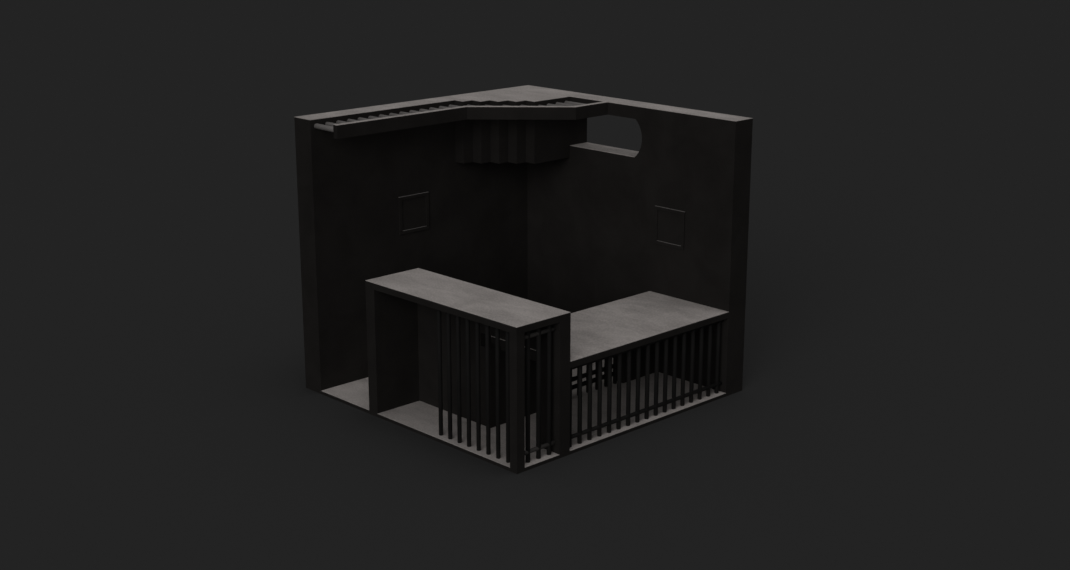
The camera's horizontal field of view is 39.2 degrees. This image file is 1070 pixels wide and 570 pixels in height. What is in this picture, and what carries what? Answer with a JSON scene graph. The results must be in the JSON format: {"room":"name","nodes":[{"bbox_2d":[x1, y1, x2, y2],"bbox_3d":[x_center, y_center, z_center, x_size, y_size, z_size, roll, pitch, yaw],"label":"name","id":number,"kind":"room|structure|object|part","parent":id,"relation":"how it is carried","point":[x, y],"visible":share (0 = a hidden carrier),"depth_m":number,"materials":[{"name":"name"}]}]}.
{"room":"prison interior","nodes":[
{"label":"prison interior","id":0,"kind":"room"},
{"bbox_2d":[294,100,527,393],"bbox_3d":[-1.776,-0.889,25.361,5.000,4.428,0.417,-15,21,-42],"label":"wall","id":1,"kind":"structure","parent":0,"point":[349,189],"depth_m":24.36,"materials":[{"name":"black paint"}]},
{"bbox_2d":[398,192,428,234],"bbox_3d":[-1.991,-1.183,24.747,0.625,0.625,0.023,-15,21,-42],"label":"wall frame","id":2,"kind":"object","parent":1,"relation":"attached to","point":[413,209],"visible":1,"depth_m":24.75,"materials":[{"name":"black paint"}]},
{"bbox_3d":[-1.997,-1.185,24.753,0.512,0.512,0.006,-15,21,-42],"label":"panel","id":3,"kind":"part","parent":2,"relation":"part of","materials":[{"name":"black paint"}]},
{"bbox_2d":[296,85,543,119],"bbox_3d":[-1.776,-3.024,24.765,5.000,0.005,0.417,-15,21,-42],"label":"coping","id":4,"kind":"object","parent":1,"relation":"on","point":[527,87],"visible":1,"depth_m":24.53,"materials":[{"name":"concrete"}]},
{"bbox_2d":[314,101,607,138],"bbox_3d":[-1.230,-2.743,24.137,4.889,0.208,1.520,-7,17,-25],"label":"canopy","id":5,"kind":"object","parent":1,"relation":"attached to","point":[568,110],"visible":1,"depth_m":24.19,"materials":[{"name":"black paint"}]},
{"bbox_3d":[-3.150,-2.381,22.840,0.083,0.083,0.594,-15,21,-42],"label":"rod","id":6,"kind":"part","parent":5,"relation":"part of","materials":[{"name":"silver metal"}]},
{"bbox_3d":[-3.000,-2.420,22.980,0.083,0.083,0.594,-15,21,-42],"label":"rod","id":7,"kind":"part","parent":5,"relation":"part of","materials":[{"name":"silver metal"}]},
{"bbox_3d":[0.641,-2.938,24.836,0.083,0.083,0.792,-15,21,-42],"label":"rod","id":8,"kind":"part","parent":5,"relation":"part of","materials":[{"name":"silver metal"}]},
{"bbox_3d":[0.791,-2.977,24.975,0.083,0.083,0.792,-15,21,-42],"label":"rod","id":9,"kind":"part","parent":5,"relation":"part of","materials":[{"name":"silver metal"}]},
{"bbox_2d":[455,90,569,163],"bbox_3d":[-0.370,-2.617,25.235,1.667,1.042,1.042,-15,21,-42],"label":"block","id":10,"kind":"object","parent":1,"relation":"attached to","point":[477,141],"visible":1,"depth_m":25.03,"materials":[{"name":"black paint"}]},
{"bbox_2d":[321,358,725,473],"bbox_3d":[-0.191,1.738,24.076,4.583,0.058,4.583,-15,21,-42],"label":"floor","id":11,"kind":"structure","parent":0,"point":[421,416],"depth_m":23.03,"materials":[{"name":"concrete"}]},
{"bbox_2d":[365,268,570,469],"bbox_3d":[-1.031,1.161,22.172,1.042,2.088,3.333,-15,21,-42],"label":"bar counter","id":12,"kind":"object","parent":11,"relation":"on","point":[429,333],"depth_m":21.80,"materials":[{"name":"black paint"}]},
{"bbox_3d":[-2.116,0.909,23.269,1.042,1.984,0.208,-15,21,-42],"label":"panel","id":13,"kind":"part","parent":12,"relation":"part of","materials":[{"name":"black paint"}]},
{"bbox_3d":[-1.165,1.010,22.897,0.208,1.979,1.667,-15,21,-42],"label":"panel","id":14,"kind":"part","parent":12,"relation":"part of","materials":[{"name":"black paint"}]},
{"bbox_3d":[-0.247,1.603,20.781,0.146,1.984,0.146,-15,21,-42],"label":"corner post","id":15,"kind":"part","parent":12,"relation":"part of","materials":[{"name":"black paint"}]},
{"bbox_3d":[-0.153,0.592,21.691,0.208,0.525,1.667,-15,21,-42],"label":"panel","id":16,"kind":"part","parent":12,"relation":"part of","materials":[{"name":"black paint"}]},
{"bbox_3d":[0.027,0.677,20.851,0.688,0.062,0.062,-15,21,-42],"label":"rail","id":17,"kind":"part","parent":12,"relation":"part of","materials":[{"name":"black metal"}]},
{"bbox_3d":[0.027,2.318,21.309,0.688,0.062,0.062,-15,21,-42],"label":"rail","id":18,"kind":"part","parent":12,"relation":"part of","materials":[{"name":"black metal"}]},
{"bbox_2d":[491,291,728,446],"bbox_3d":[1.197,1.243,23.224,3.542,1.354,1.667,-15,21,-42],"label":"counter","id":19,"kind":"object","parent":11,"relation":"on","point":[630,330],"visible":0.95,"depth_m":22.95,"materials":[{"name":"black paint"}]},
{"bbox_3d":[-0.059,1.347,23.047,1.458,1.250,0.208,-15,21,-42],"label":"panel","id":20,"kind":"part","parent":19,"relation":"part of","materials":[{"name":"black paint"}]},
{"bbox_3d":[0.908,1.409,24.048,1.250,0.075,0.075,-15,21,-42],"label":"rail","id":21,"kind":"part","parent":19,"relation":"part of","materials":[{"name":"paint"}]},
{"bbox_3d":[0.908,1.537,24.084,1.250,0.075,0.075,-15,21,-42],"label":"rail","id":22,"kind":"part","parent":19,"relation":"part of","materials":[{"name":"paint"}]},
{"bbox_3d":[1.665,0.899,24.649,0.833,1.250,0.208,-15,21,-42],"label":"panel","id":23,"kind":"part","parent":19,"relation":"part of","materials":[{"name":"black paint"}]},
{"bbox_3d":[1.698,0.875,22.581,3.542,0.062,0.062,-15,21,-42],"label":"rail","id":24,"kind":"part","parent":19,"relation":"part of","materials":[{"name":"paint"}]},
{"bbox_3d":[1.698,1.895,22.866,3.542,0.062,0.062,-15,21,-42],"label":"rail","id":25,"kind":"part","parent":19,"relation":"part of","materials":[{"name":"paint"}]},
{"bbox_2d":[0,0,1069,569],"bbox_3d":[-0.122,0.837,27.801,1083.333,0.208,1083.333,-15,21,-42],"label":"ground","id":26,"kind":"structure","parent":0,"point":[903,402],"depth_m":30.31,"materials":[{"name":"grey"}]},
{"bbox_2d":[527,97,752,395],"bbox_3d":[1.609,-0.833,25.161,0.417,4.428,4.583,-15,21,-42],"label":"wall","id":27,"kind":"structure","parent":0,"point":[591,213],"depth_m":24.44,"materials":[{"name":"black paint"}]},
{"bbox_2d":[570,142,638,156],"bbox_3d":[1.256,-2.263,25.140,0.417,0.005,1.485,-15,21,-42],"label":"sill","id":28,"kind":"structure","parent":27,"relation":"on","point":[592,146],"depth_m":25.14,"materials":[{"name":"concrete"}]},
{"bbox_2d":[531,88,752,120],"bbox_3d":[1.609,-2.968,24.565,0.417,0.005,4.583,-15,21,-42],"label":"coping","id":29,"kind":"object","parent":27,"relation":"on","point":[545,90],"visible":1,"depth_m":24.33,"materials":[{"name":"concrete"}]},
{"bbox_2d":[654,206,684,249],"bbox_3d":[2.166,-0.924,24.206,0.023,0.625,0.625,-15,21,-42],"label":"wall frame","id":30,"kind":"object","parent":27,"relation":"attached to","point":[669,228],"visible":1,"depth_m":24.20,"materials":[{"name":"black paint"}]},
{"bbox_3d":[2.172,-0.925,24.212,0.006,0.512,0.512,-15,21,-42],"label":"panel","id":31,"kind":"part","parent":30,"relation":"part of","materials":[{"name":"black paint"}]}
]}

